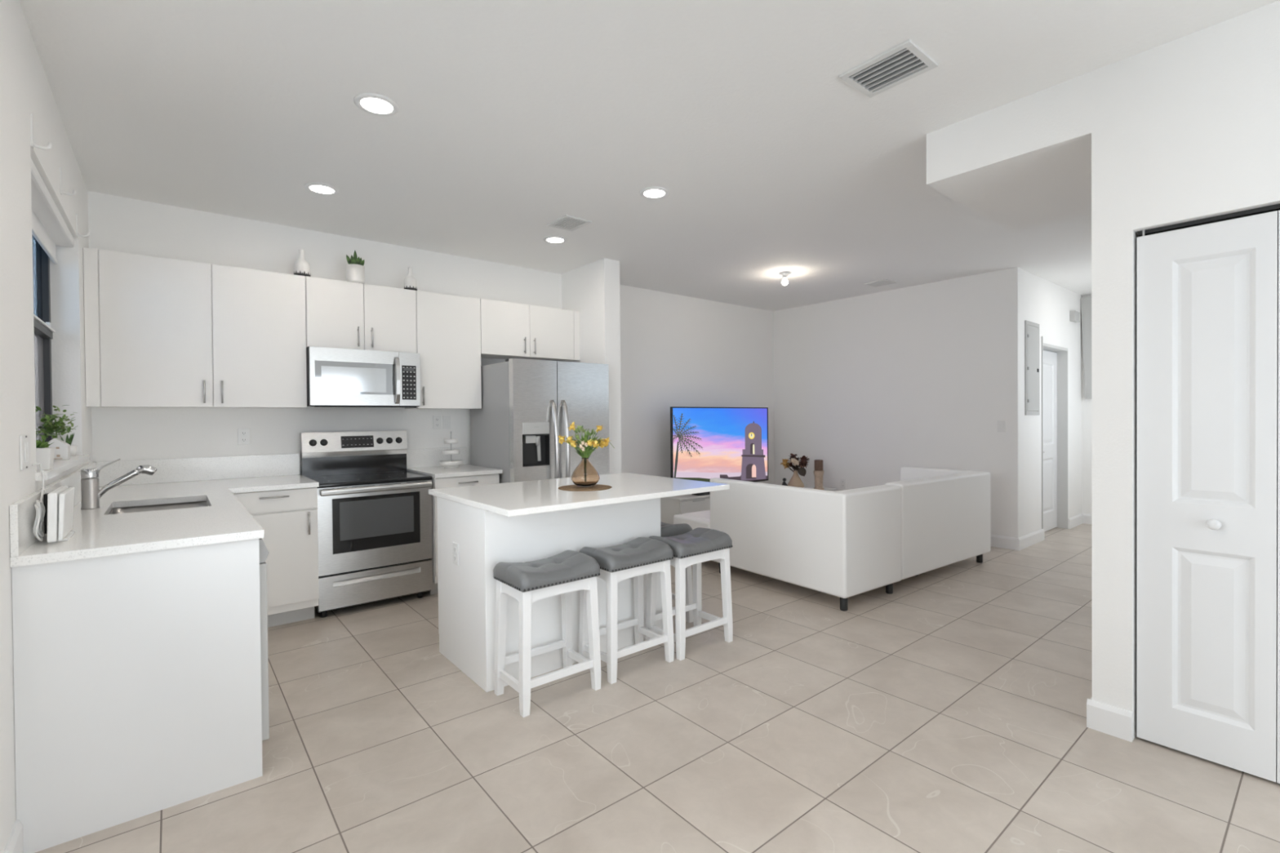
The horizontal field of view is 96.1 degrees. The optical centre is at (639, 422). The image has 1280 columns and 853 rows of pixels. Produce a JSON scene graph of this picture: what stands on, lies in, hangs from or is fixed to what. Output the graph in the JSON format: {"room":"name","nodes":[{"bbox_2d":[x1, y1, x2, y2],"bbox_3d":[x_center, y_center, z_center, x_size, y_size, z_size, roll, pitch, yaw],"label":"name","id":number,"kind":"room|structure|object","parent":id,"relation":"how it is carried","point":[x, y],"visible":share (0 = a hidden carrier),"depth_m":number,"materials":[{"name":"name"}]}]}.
{"room":"open-plan kitchen","nodes":[
{"label":"open-plan kitchen","id":0,"kind":"room"},
{"bbox_2d":[0,0,92,852],"bbox_3d":[-1.141,-0.050,0.627,0.200,2.806,8.015,-1,1,-39],"label":"wall","id":1,"kind":"structure","parent":0,"point":[25,90],"depth_m":1.98,"materials":[{"name":"white paint"}]},
{"bbox_2d":[3,819,23,852],"bbox_3d":[-0.281,1.295,-0.229,0.015,0.120,5.194,-1,1,-39],"label":"baseboard","id":2,"kind":"structure","parent":1,"relation":"attached to","point":[15,842],"depth_m":1.73,"materials":[{"name":"white paint"}]},
{"bbox_2d":[19,434,31,470],"bbox_3d":[-2.084,0.098,1.952,0.009,0.116,0.150,-1,1,-39],"label":"light switch","id":3,"kind":"object","parent":1,"relation":"attached to","point":[24,440],"visible":1,"depth_m":1.93,"materials":[{"name":"white plastic"}]},
{"bbox_2d":[8,490,43,557],"bbox_3d":[-2.062,0.330,1.937,0.018,0.160,0.452,-1,1,-39],"label":"backsplash","id":4,"kind":"structure","parent":1,"relation":"attached to","point":[22,513],"depth_m":1.82,"materials":[{"name":"white stone"}]},
{"bbox_2d":[30,113,52,150],"bbox_3d":[-2.235,-1.082,2.148,0.057,0.121,0.024,-1,1,-39],"label":"curtain bracket","id":5,"kind":"object","parent":1,"relation":"attached to","point":[33,144],"visible":1,"depth_m":2.13,"materials":[{"name":"white plastic"}]},
{"bbox_2d":[31,158,74,263],"bbox_3d":[-2.734,-0.946,2.629,0.085,0.161,1.395,-1,1,-39],"label":"roller blind","id":6,"kind":"object","parent":1,"relation":"attached to","point":[50,229],"visible":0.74,"depth_m":2.72,"materials":[{"name":"white fabric"}]},
{"bbox_2d":[31,234,89,480],"bbox_3d":[-2.736,-0.408,2.629,0.189,1.240,1.455,-1,1,-39],"label":"window","id":7,"kind":"structure","parent":1,"relation":"in","point":[43,335],"depth_m":3.02,"materials":[{"name":"grey glass"}]},
{"bbox_2d":[35,437,54,470],"bbox_3d":[-2.341,0.121,2.238,0.086,0.124,0.115,-1,1,-39],"label":"potted succulent","id":8,"kind":"object","parent":7,"relation":"on","point":[44,454],"visible":0.62,"depth_m":2.22,"materials":[{"name":"white ceramic"}]},
{"bbox_2d":[35,404,76,460],"bbox_3d":[-2.918,0.045,2.850,0.200,0.272,0.227,0,1,-1],"label":"planter","id":9,"kind":"object","parent":7,"relation":"on","point":[62,449],"visible":0.96,"depth_m":2.83,"materials":[{"name":"white ceramic"}]},
{"bbox_2d":[59,433,77,456],"bbox_3d":[-3.117,0.117,3.136,0.068,0.127,0.068,-1,1,-7],"label":"potted plant","id":10,"kind":"object","parent":7,"relation":"on","point":[73,448],"visible":0.58,"depth_m":3.13,"materials":[{"name":"green plant"}]},
{"bbox_2d":[38,461,96,532],"bbox_3d":[-2.847,0.327,2.898,0.018,0.160,1.939,-1,1,-39],"label":"backsplash","id":11,"kind":"structure","parent":1,"relation":"attached to","point":[73,479],"depth_m":2.79,"materials":[{"name":"white stone"}]},
{"bbox_2d":[59,167,76,195],"bbox_3d":[-2.697,-1.134,2.713,0.057,0.121,0.024,-1,1,-39],"label":"curtain bracket","id":12,"kind":"object","parent":1,"relation":"attached to","point":[74,192],"visible":1,"depth_m":2.70,"materials":[{"name":"white plastic"}]},
{"bbox_2d":[75,213,90,237],"bbox_3d":[-3.070,-1.085,3.170,0.057,0.121,0.024,-1,1,-39],"label":"curtain bracket","id":13,"kind":"object","parent":1,"relation":"attached to","point":[77,233],"visible":1,"depth_m":3.15,"materials":[{"name":"white plastic"}]},
{"bbox_2d":[87,191,774,484],"bbox_3d":[-0.788,-0.105,5.960,7.093,2.806,0.200,-1,1,-39],"label":"wall","id":14,"kind":"structure","parent":0,"point":[677,350],"depth_m":4.90,"materials":[{"name":"white paint"}]},
{"bbox_2d":[83,247,306,408],"bbox_3d":[-2.917,-0.572,3.854,1.141,0.934,0.366,-1,1,-39],"label":"upper cabinet","id":15,"kind":"object","parent":14,"relation":"attached to","point":[160,332],"visible":1,"depth_m":3.69,"materials":[{"name":"white laminate"}]},
{"bbox_2d":[293,248,311,276],"bbox_3d":[-2.440,-1.148,4.150,0.106,0.205,0.106,-1,1,-39],"label":"bottle vase","id":16,"kind":"object","parent":15,"relation":"on","point":[301,267],"visible":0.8,"depth_m":4.12,"materials":[{"name":"white ceramic"}]},
{"bbox_2d":[96,453,300,486],"bbox_3d":[-3.012,0.318,4.002,1.122,0.160,0.019,-1,1,-39],"label":"backsplash","id":17,"kind":"structure","parent":14,"relation":"attached to","point":[199,468],"depth_m":3.98,"materials":[{"name":"white stone"}]},
{"bbox_2d":[237,428,249,444],"bbox_3d":[-2.853,0.098,4.140,0.072,0.116,0.007,-1,1,-39],"label":"wall outlet","id":18,"kind":"object","parent":14,"relation":"attached to","point":[243,434],"visible":1,"depth_m":4.14,"materials":[{"name":"white plastic"}]},
{"bbox_2d":[240,431,246,435],"bbox_3d":[-2.851,0.074,4.138,0.032,0.028,0.002,-1,1,-39],"label":"receptacle","id":19,"kind":"object","parent":18,"relation":"attached to","point":[242,433],"depth_m":4.14,"materials":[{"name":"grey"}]},
{"bbox_2d":[305,275,416,353],"bbox_3d":[-2.176,-0.800,4.458,0.767,0.503,0.366,-1,1,-39],"label":"upper cabinet","id":20,"kind":"object","parent":14,"relation":"attached to","point":[340,314],"visible":0.84,"depth_m":4.32,"materials":[{"name":"white laminate"}]},
{"bbox_2d":[346,250,364,284],"bbox_3d":[-2.168,-1.183,4.384,0.125,0.264,0.124,-1,1,-39],"label":"potted snake plant","id":21,"kind":"object","parent":20,"relation":"on","point":[355,269],"visible":0.88,"depth_m":4.35,"materials":[{"name":"green plant"}]},
{"bbox_2d":[306,346,420,407],"bbox_3d":[-2.136,-0.332,4.419,0.766,0.429,0.460,-1,1,-39],"label":"microwave","id":22,"kind":"object","parent":20,"relation":"attached to","point":[336,377],"visible":0.99,"depth_m":4.26,"materials":[{"name":"silver metal"}]},
{"bbox_2d":[404,266,417,290],"bbox_3d":[-1.849,-1.155,4.632,0.100,0.195,0.100,-1,1,-39],"label":"bottle vase","id":23,"kind":"object","parent":20,"relation":"on","point":[410,282],"visible":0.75,"depth_m":4.60,"materials":[{"name":"white ceramic"}]},
{"bbox_2d":[406,446,466,468],"bbox_3d":[-1.772,0.298,5.015,0.540,0.160,0.019,-1,1,-39],"label":"backsplash","id":24,"kind":"structure","parent":14,"relation":"attached to","point":[423,457],"depth_m":4.97,"materials":[{"name":"white stone"}]},
{"bbox_2d":[432,415,441,429],"bbox_3d":[-1.772,-0.006,5.023,0.072,0.116,0.007,-1,1,-39],"label":"wall outlet","id":25,"kind":"object","parent":14,"relation":"attached to","point":[437,420],"visible":1,"depth_m":5.02,"materials":[{"name":"white plastic"}]},
{"bbox_2d":[404,290,481,408],"bbox_3d":[-1.666,-0.590,4.875,0.535,0.939,0.366,-1,1,-39],"label":"upper cabinet","id":26,"kind":"object","parent":14,"relation":"attached to","point":[448,326],"visible":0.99,"depth_m":4.75,"materials":[{"name":"white laminate"}]},
{"bbox_2d":[442,415,450,428],"bbox_3d":[-1.705,-0.007,5.076,0.072,0.116,0.009,-1,1,-39],"label":"light switch","id":27,"kind":"object","parent":14,"relation":"attached to","point":[446,419],"visible":1,"depth_m":5.07,"materials":[{"name":"white plastic"}]},
{"bbox_2d":[480,298,580,361],"bbox_3d":[-1.066,-0.837,5.364,1.010,0.471,0.366,-1,1,-39],"label":"upper cabinet","id":28,"kind":"object","parent":14,"relation":"attached to","point":[508,330],"visible":0.98,"depth_m":5.22,"materials":[{"name":"white laminate"}]},
{"bbox_2d":[561,257,621,474],"bbox_3d":[-0.481,-0.104,5.604,0.177,2.806,0.740,-1,1,-39],"label":"wall partition","id":29,"kind":"structure","parent":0,"point":[592,290],"depth_m":5.35,"materials":[{"name":"white paint"}]},
{"bbox_2d":[18,0,1279,311],"bbox_3d":[2.430,-1.586,3.594,9.850,0.150,8.100,-1,1,-39],"label":"ceiling","id":30,"kind":"structure","parent":0,"point":[513,118],"depth_m":2.78,"materials":[{"name":"white paint"}]},
{"bbox_2d":[304,182,339,195],"bbox_3d":[-2.000,-1.470,3.617,0.192,0.008,0.192,-1,1,-39],"label":"recessed light","id":31,"kind":"object","parent":30,"relation":"in","point":[317,188],"visible":1,"depth_m":3.60,"materials":[{"name":"white paint"}]},
{"bbox_2d":[309,185,333,193],"bbox_3d":[-2.000,-1.470,3.617,0.136,0.007,0.136,-1,1,-39],"label":"diffuser","id":32,"kind":"object","parent":31,"relation":"attached to","point":[315,188],"depth_m":3.60,"materials":[{"name":"white plastic"}]},
{"bbox_2d":[353,93,399,115],"bbox_3d":[-1.216,-1.467,2.656,0.192,0.008,0.192,-1,1,-39],"label":"recessed light","id":33,"kind":"object","parent":30,"relation":"in","point":[371,103],"visible":1,"depth_m":2.65,"materials":[{"name":"white paint"}]},
{"bbox_2d":[360,97,392,113],"bbox_3d":[-1.216,-1.468,2.656,0.136,0.007,0.136,-1,1,-39],"label":"diffuser","id":34,"kind":"object","parent":33,"relation":"attached to","point":[372,105],"depth_m":2.65,"materials":[{"name":"white plastic"}]},
{"bbox_2d":[543,235,567,243],"bbox_3d":[-0.691,-1.492,4.686,0.192,0.008,0.192,-1,1,-39],"label":"recessed light","id":35,"kind":"object","parent":30,"relation":"in","point":[551,239],"visible":1,"depth_m":4.67,"materials":[{"name":"white paint"}]},
{"bbox_2d":[546,237,563,242],"bbox_3d":[-0.691,-1.492,4.686,0.136,0.007,0.136,-1,1,-39],"label":"diffuser","id":36,"kind":"object","parent":35,"relation":"attached to","point":[548,239],"depth_m":4.68,"materials":[{"name":"white plastic"}]},
{"bbox_2d":[546,214,591,231],"bbox_3d":[-0.528,-1.488,4.290,0.221,0.010,0.270,-1,1,-39],"label":"ceiling vent","id":37,"kind":"object","parent":30,"relation":"in","point":[568,223],"visible":1,"depth_m":4.27,"materials":[{"name":"white metal"}]},
{"bbox_2d":[640,186,669,199],"bbox_3d":[0.094,-1.489,3.726,0.192,0.008,0.192,-1,1,-39],"label":"recessed light","id":38,"kind":"object","parent":30,"relation":"in","point":[653,193],"visible":1,"depth_m":3.71,"materials":[{"name":"white paint"}]},
{"bbox_2d":[644,189,665,197],"bbox_3d":[0.094,-1.489,3.726,0.136,0.007,0.136,-1,1,-39],"label":"diffuser","id":39,"kind":"object","parent":38,"relation":"attached to","point":[647,193],"depth_m":3.72,"materials":[{"name":"white plastic"}]},
{"bbox_2d":[778,271,791,285],"bbox_3d":[1.472,-1.462,5.843,0.116,0.126,0.116,-1,1,-39],"label":"ceiling light","id":40,"kind":"object","parent":30,"relation":"attached to","point":[784,282],"visible":1,"depth_m":5.82,"materials":[{"name":"white plastic"}]},
{"bbox_2d":[778,271,791,278],"bbox_3d":[1.472,-1.498,5.842,0.116,0.054,0.116,-1,1,-39],"label":"socket","id":41,"kind":"object","parent":40,"relation":"attached to","point":[784,274],"depth_m":5.82,"materials":[{"name":"white plastic"}]},
{"bbox_2d":[864,279,896,287],"bbox_3d":[2.643,-1.534,6.315,0.230,0.010,0.245,-1,1,-39],"label":"ceiling vent","id":42,"kind":"object","parent":30,"relation":"in","point":[882,282],"visible":1,"depth_m":6.31,"materials":[{"name":"white metal"}]},
{"bbox_2d":[839,39,937,97],"bbox_3d":[1.044,-1.481,2.420,0.252,0.014,0.302,-1,1,-39],"label":"ceiling vent","id":43,"kind":"object","parent":30,"relation":"in","point":[904,61],"visible":1,"depth_m":2.40,"materials":[{"name":"white metal"}]},
{"bbox_2d":[34,523,1279,852],"bbox_3d":[2.454,1.344,3.623,9.850,0.100,8.100,-1,1,-39],"label":"floor","id":44,"kind":"structure","parent":0,"point":[945,711],"depth_m":2.34,"materials":[{"name":"tile"}]},
{"bbox_2d":[11,538,262,852],"bbox_3d":[-1.692,0.891,1.986,0.639,0.908,0.020,-1,1,-39],"label":"end panel","id":45,"kind":"object","parent":44,"relation":"on","point":[137,676],"visible":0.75,"depth_m":1.95,"materials":[{"name":"white wood"}]},
{"bbox_2d":[258,537,269,740],"bbox_3d":[-1.870,0.891,2.242,0.658,0.905,0.595,-1,1,-39],"label":"dishwasher","id":46,"kind":"object","parent":44,"relation":"on","point":[264,552],"visible":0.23,"depth_m":2.21,"materials":[{"name":"grey"}]},
{"bbox_2d":[232,487,319,626],"bbox_3d":[-2.536,0.880,3.921,0.494,0.906,0.712,-1,1,-39],"label":"base cabinet","id":47,"kind":"object","parent":44,"relation":"on","point":[287,517],"visible":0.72,"depth_m":3.73,"materials":[{"name":"white laminate"}]},
{"bbox_2d":[300,430,432,617],"bbox_3d":[-2.050,0.697,4.327,0.766,1.256,0.677,-1,1,-39],"label":"range","id":48,"kind":"object","parent":44,"relation":"on","point":[375,529],"visible":0.93,"depth_m":4.16,"materials":[{"name":"silver metal"}]},
{"bbox_2d":[308,471,431,487],"bbox_3d":[-2.049,0.415,4.320,0.766,0.027,0.598,-1,1,-39],"label":"cooktop","id":49,"kind":"object","parent":48,"relation":"in","point":[366,478],"depth_m":4.25,"materials":[{"name":"black glass"}]},
{"bbox_2d":[429,473,499,595],"bbox_3d":[-1.539,0.864,4.736,0.521,0.906,0.712,-1,1,-39],"label":"base cabinet","id":50,"kind":"object","parent":44,"relation":"on","point":[464,481],"visible":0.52,"depth_m":4.38,"materials":[{"name":"white laminate"}]},
{"bbox_2d":[406,464,502,478],"bbox_3d":[-1.547,0.393,4.745,0.544,0.030,0.724,-1,1,-39],"label":"countertop","id":51,"kind":"structure","parent":50,"relation":"on","point":[437,472],"depth_m":4.58,"materials":[{"name":"white stone"}]},
{"bbox_2d":[439,431,462,467],"bbox_3d":[-1.605,0.224,4.887,0.188,0.307,0.188,-1,1,-39],"label":"tiered tray","id":52,"kind":"object","parent":51,"relation":"on","point":[451,463],"visible":1,"depth_m":4.83,"materials":[{"name":"white ceramic"}]},
{"bbox_2d":[444,439,457,443],"bbox_3d":[-1.606,0.154,4.886,0.112,0.036,0.112,-1,1,-39],"label":"tray","id":53,"kind":"object","parent":52,"relation":"on","point":[446,441],"depth_m":4.84,"materials":[{"name":"white ceramic"}]},
{"bbox_2d":[442,448,459,454],"bbox_3d":[-1.605,0.245,4.887,0.140,0.036,0.140,-1,1,-39],"label":"tray","id":54,"kind":"object","parent":52,"relation":"on","point":[451,451],"depth_m":4.83,"materials":[{"name":"white ceramic"}]},
{"bbox_2d":[439,459,462,466],"bbox_3d":[-1.605,0.338,4.888,0.188,0.036,0.188,-1,1,-39],"label":"tray","id":55,"kind":"object","parent":52,"relation":"on","point":[451,462],"depth_m":4.82,"materials":[{"name":"white ceramic"}]},
{"bbox_2d":[470,358,609,483],"bbox_3d":[-0.869,0.388,5.099,0.926,1.818,0.934,-1,1,-39],"label":"refrigerator","id":56,"kind":"object","parent":44,"relation":"on","point":[526,404],"visible":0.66,"depth_m":4.74,"materials":[{"name":"grey metal"}]},
{"bbox_2d":[493,550,600,717],"bbox_3d":[-0.457,0.998,2.841,0.438,0.657,0.320,-1,1,-39],"label":"bar stool","id":57,"kind":"object","parent":44,"relation":"on","point":[565,572],"visible":1,"depth_m":2.79,"materials":[{"name":"white paint"}]},
{"bbox_2d":[428,472,728,692],"bbox_3d":[-0.345,0.850,3.443,1.464,0.938,1.034,-1,1,-39],"label":"kitchen island","id":58,"kind":"object","parent":44,"relation":"on","point":[526,521],"visible":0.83,"depth_m":3.08,"materials":[{"name":"white paint"}]},
{"bbox_2d":[453,542,458,565],"bbox_3d":[-0.999,0.708,3.112,0.007,0.116,0.072,-1,1,-39],"label":"wall outlet","id":59,"kind":"object","parent":58,"relation":"attached to","point":[455,546],"visible":1,"depth_m":3.10,"materials":[{"name":"white plastic"}]},
{"bbox_2d":[558,484,611,491],"bbox_3d":[-0.324,0.380,3.384,0.316,0.004,0.316,-1,1,-39],"label":"placemat","id":60,"kind":"object","parent":58,"relation":"on","point":[597,486],"visible":0.89,"depth_m":3.35,"materials":[{"name":"beige wicker"}]},
{"bbox_2d":[570,457,599,487],"bbox_3d":[-0.323,0.291,3.397,0.178,0.172,0.170,-1,1,-39],"label":"vase","id":61,"kind":"object","parent":60,"relation":"on","point":[584,475],"visible":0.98,"depth_m":3.34,"materials":[{"name":"orange glass"}]},
{"bbox_2d":[557,422,614,457],"bbox_3d":[-0.325,0.169,3.399,0.266,0.355,0.238,0,1,33],"label":"flower bouquet","id":62,"kind":"object","parent":61,"relation":"in","point":[585,450],"visible":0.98,"depth_m":3.37,"materials":[{"name":"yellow plant"}]},
{"bbox_2d":[578,537,674,684],"bbox_3d":[-0.076,0.992,3.159,0.438,0.657,0.320,-1,1,-39],"label":"bar stool","id":63,"kind":"object","parent":44,"relation":"on","point":[638,557],"visible":0.88,"depth_m":3.11,"materials":[{"name":"white paint"}]},
{"bbox_2d":[660,521,693,628],"bbox_3d":[0.097,0.983,3.858,0.320,0.657,0.438,-1,1,-39],"label":"bar stool","id":64,"kind":"object","parent":44,"relation":"on","point":[667,530],"visible":0.26,"depth_m":3.77,"materials":[{"name":"white paint"}]},
{"bbox_2d":[660,493,710,524],"bbox_3d":[0.891,1.025,6.628,1.620,0.505,0.465,-1,1,-39],"label":"tv stand","id":65,"kind":"object","parent":44,"relation":"on","point":[670,506],"visible":0.17,"depth_m":6.09,"materials":[{"name":"white wood"}]},
{"bbox_2d":[691,491,710,495],"bbox_3d":[0.784,0.749,6.343,0.500,0.054,0.110,-1,1,-39],"label":"media box","id":66,"kind":"object","parent":65,"relation":"on","point":[708,492],"visible":0.24,"depth_m":6.19,"materials":[{"name":"black plastic"}]},
{"bbox_2d":[670,406,768,482],"bbox_3d":[0.973,0.292,6.761,1.640,0.956,0.220,-1,1,-39],"label":"television","id":67,"kind":"object","parent":65,"relation":"on","point":[707,443],"visible":0.95,"depth_m":6.71,"materials":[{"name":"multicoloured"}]},
{"bbox_2d":[645,527,733,660],"bbox_3d":[0.294,0.986,3.432,0.438,0.657,0.320,-1,1,-39],"label":"bar stool","id":68,"kind":"object","parent":44,"relation":"on","point":[698,545],"visible":0.8,"depth_m":3.39,"materials":[{"name":"white paint"}]},
{"bbox_2d":[673,477,901,611],"bbox_3d":[1.144,0.885,4.886,0.724,0.815,1.860,-1,1,-36],"label":"sofa","id":69,"kind":"object","parent":44,"relation":"on","point":[845,544],"visible":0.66,"depth_m":4.23,"materials":[{"name":"white leather"}]},
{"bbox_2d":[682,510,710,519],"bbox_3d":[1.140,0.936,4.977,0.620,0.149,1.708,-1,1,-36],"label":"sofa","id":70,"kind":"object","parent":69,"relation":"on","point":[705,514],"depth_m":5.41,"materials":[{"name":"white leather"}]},
{"bbox_2d":[804,485,837,491],"bbox_3d":[2.030,1.039,7.005,0.740,0.452,0.378,-1,1,-39],"label":"side table","id":71,"kind":"object","parent":44,"relation":"on","point":[810,486],"visible":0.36,"depth_m":7.10,"materials":[{"name":"white"}]},
{"bbox_2d":[782,478,787,485],"bbox_3d":[1.742,0.739,6.921,0.106,0.154,0.067,-1,1,-6],"label":"figurine","id":72,"kind":"object","parent":71,"relation":"on","point":[784,483],"visible":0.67,"depth_m":6.91,"materials":[{"name":"black"}]},
{"bbox_2d":[787,470,804,487],"bbox_3d":[1.894,0.696,6.991,0.196,0.235,0.196,-1,1,-39],"label":"vase","id":73,"kind":"object","parent":71,"relation":"on","point":[795,481],"visible":0.77,"depth_m":6.94,"materials":[{"name":"beige ceramic"}]},
{"bbox_2d":[780,453,809,475],"bbox_3d":[1.876,0.507,6.982,0.360,0.272,0.201,0,1,-2],"label":"flower bouquet","id":74,"kind":"object","parent":73,"relation":"in","point":[802,463],"visible":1,"depth_m":6.95,"materials":[{"name":"brown plant"}]},
{"bbox_2d":[813,470,823,489],"bbox_3d":[2.170,0.694,6.978,0.124,0.235,0.124,-1,1,-39],"label":"candle holder","id":75,"kind":"object","parent":71,"relation":"on","point":[818,474],"visible":0.86,"depth_m":6.93,"materials":[{"name":"brown wood"}]},
{"bbox_2d":[813,459,822,471],"bbox_3d":[2.168,0.509,6.976,0.102,0.135,0.102,-1,1,-39],"label":"pillar candle","id":76,"kind":"object","parent":75,"relation":"on","point":[818,463],"visible":1,"depth_m":6.93,"materials":[{"name":"black wax"}]},
{"bbox_2d":[882,466,991,586],"bbox_3d":[2.349,0.867,5.140,1.505,0.826,0.840,-1,1,-36],"label":"sofa","id":77,"kind":"object","parent":44,"relation":"on","point":[946,513],"visible":0.58,"depth_m":4.77,"materials":[{"name":"white leather"}]},
{"bbox_3d":[-2.406,0.889,2.896,0.655,0.906,1.090,-1,1,-39],"label":"cabinet","id":78,"kind":"object","parent":44,"relation":"on","visible":0},
{"bbox_2d":[9,474,319,567],"bbox_3d":[-2.253,0.416,3.060,1.140,0.030,2.439,-1,1,-39],"label":"countertop","id":79,"kind":"structure","parent":78,"relation":"on","point":[97,532],"depth_m":2.36,"materials":[{"name":"white stone"}]},
{"bbox_2d":[31,462,44,541],"bbox_3d":[-2.105,0.273,2.012,0.034,0.256,0.266,-1,1,-45],"label":"power cable","id":80,"kind":"object","parent":79,"relation":"on","point":[38,533],"visible":1,"depth_m":1.97,"materials":[{"name":"white plastic"}]},
{"bbox_2d":[44,493,48,533],"bbox_3d":[-2.202,0.336,2.143,0.024,0.147,0.035,-1,1,-39],"label":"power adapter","id":81,"kind":"object","parent":79,"relation":"on","point":[46,494],"visible":0.43,"depth_m":2.13,"materials":[{"name":"black plastic"}]},
{"bbox_2d":[46,485,74,542],"bbox_3d":[-2.058,0.322,2.045,0.050,0.174,0.280,-1,1,-39],"label":"router","id":82,"kind":"object","parent":79,"relation":"on","point":[60,501],"visible":1,"depth_m":1.95,"materials":[{"name":"white plastic"}]},
{"bbox_2d":[80,458,157,509],"bbox_3d":[-2.535,0.289,2.804,0.280,0.233,0.066,-1,1,-39],"label":"faucet","id":83,"kind":"object","parent":79,"relation":"on","point":[91,492],"visible":1,"depth_m":2.74,"materials":[{"name":"grey metal"}]},
{"bbox_2d":[108,501,208,514],"bbox_3d":[-2.391,0.527,2.871,0.386,0.186,0.532,-1,1,-39],"label":"sink","id":84,"kind":"object","parent":79,"relation":"in","point":[195,504],"visible":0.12,"depth_m":3.06,"materials":[{"name":"silver metal"}]},
{"bbox_2d":[773,271,995,534],"bbox_3d":[2.820,-0.145,6.990,0.200,2.806,2.770,-1,1,-39],"label":"wall","id":85,"kind":"structure","parent":0,"point":[869,387],"depth_m":6.73,"materials":[{"name":"white paint"}]},
{"bbox_2d":[840,479,845,488],"bbox_3d":[2.538,0.759,7.188,0.007,0.116,0.072,-1,1,-39],"label":"wall outlet","id":86,"kind":"object","parent":85,"relation":"attached to","point":[842,482],"visible":1,"depth_m":7.19,"materials":[{"name":"white plastic"}]},
{"bbox_2d":[997,420,1005,432],"bbox_3d":[3.651,0.033,5.810,0.009,0.120,0.075,-1,1,-39],"label":"light switch","id":87,"kind":"object","parent":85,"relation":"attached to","point":[1001,424],"visible":1,"depth_m":5.80,"materials":[{"name":"white plastic"}]},
{"bbox_2d":[991,534,1017,550],"bbox_3d":[2.811,1.200,6.858,0.015,0.120,2.970,-1,1,-39],"label":"baseboard","id":88,"kind":"structure","parent":85,"relation":"attached to","point":[999,541],"depth_m":5.79,"materials":[{"name":"white paint"}]},
{"bbox_2d":[926,71,1091,231],"bbox_3d":[2.183,-1.375,3.107,1.237,0.259,0.691,-1,1,-39],"label":"wall","id":89,"kind":"structure","parent":0,"point":[1024,162],"depth_m":2.82,"materials":[{"name":"white paint"}]},
{"bbox_2d":[995,266,1081,537],"bbox_3d":[4.609,-0.155,6.533,2.393,2.806,0.200,-1,1,-39],"label":"wall","id":90,"kind":"structure","parent":0,"point":[1021,295],"depth_m":5.85,"materials":[{"name":"white paint"}]},
{"bbox_2d":[1017,528,1044,551],"bbox_3d":[4.043,1.199,5.937,0.758,0.120,0.015,-1,1,-39],"label":"baseboard","id":91,"kind":"structure","parent":90,"relation":"attached to","point":[1023,542],"depth_m":5.90,"materials":[{"name":"white paint"}]},
{"bbox_2d":[1024,320,1039,415],"bbox_3d":[4.060,-0.561,5.940,0.407,0.958,0.022,-1,1,-39],"label":"breaker panel","id":92,"kind":"object","parent":90,"relation":"attached to","point":[1032,371],"visible":1,"depth_m":5.92,"materials":[{"name":"grey metal"}]},
{"bbox_2d":[1041,336,1043,528],"bbox_3d":[4.302,0.104,6.148,0.014,2.059,0.011,-1,1,-39],"label":"trim","id":93,"kind":"structure","parent":90,"relation":"attached to","point":[1042,336],"depth_m":6.14,"materials":[{"name":"grey wood"}]},
{"bbox_2d":[1043,342,1067,531],"bbox_3d":[4.608,0.191,6.531,0.895,2.115,0.194,-1,1,-39],"label":"door","id":94,"kind":"structure","parent":90,"relation":"in","point":[1055,357],"depth_m":6.74,"materials":[{"name":"white paint"}]},
{"bbox_2d":[1070,310,1079,323],"bbox_3d":[5.160,-1.259,6.819,0.210,0.120,0.050,-1,1,-39],"label":"door chime","id":95,"kind":"object","parent":90,"relation":"attached to","point":[1074,315],"visible":1,"depth_m":6.76,"materials":[{"name":"grey paint"}]},
{"bbox_2d":[1067,513,1083,528],"bbox_3d":[5.245,1.179,6.918,0.555,0.120,0.015,-1,1,-39],"label":"baseboard","id":96,"kind":"structure","parent":90,"relation":"attached to","point":[1077,520],"depth_m":6.88,"materials":[{"name":"white paint"}]},
{"bbox_2d":[1081,293,1091,514],"bbox_3d":[6.010,-0.167,6.551,0.200,2.806,1.545,-1,1,-39],"label":"wall","id":97,"kind":"structure","parent":0,"point":[1086,403],"depth_m":7.06,"materials":[{"name":"white paint"}]},
{"bbox_2d":[1080,296,1091,399],"bbox_3d":[5.527,-0.913,6.929,0.049,1.240,0.345,-1,1,-39],"label":"trim","id":98,"kind":"structure","parent":97,"relation":"attached to","point":[1086,302],"depth_m":7.00,"materials":[{"name":"grey paint"}]},
{"bbox_2d":[1083,513,1091,524],"bbox_3d":[5.884,1.177,6.561,0.015,0.120,1.347,-1,1,-39],"label":"baseboard","id":99,"kind":"structure","parent":97,"relation":"attached to","point":[1086,517],"depth_m":7.05,"materials":[{"name":"white paint"}]},
{"bbox_2d":[1091,0,1279,740],"bbox_3d":[3.016,-0.090,1.226,0.115,2.806,3.283,-1,1,-39],"label":"wall","id":100,"kind":"structure","parent":0,"point":[1186,128],"depth_m":2.35,"materials":[{"name":"white paint"}]},
{"bbox_2d":[1086,698,1132,742],"bbox_3d":[1.977,1.250,2.423,0.015,0.120,0.150,-1,1,-39],"label":"baseboard","id":101,"kind":"structure","parent":100,"relation":"attached to","point":[1113,721],"depth_m":2.42,"materials":[{"name":"white paint"}]},
{"bbox_2d":[1136,204,1279,783],"bbox_3d":[2.299,0.255,2.071,0.087,2.088,0.782,-1,1,-39],"label":"door","id":102,"kind":"structure","parent":100,"relation":"in","point":[1208,600],"depth_m":2.20,"materials":[{"name":"white paint"}]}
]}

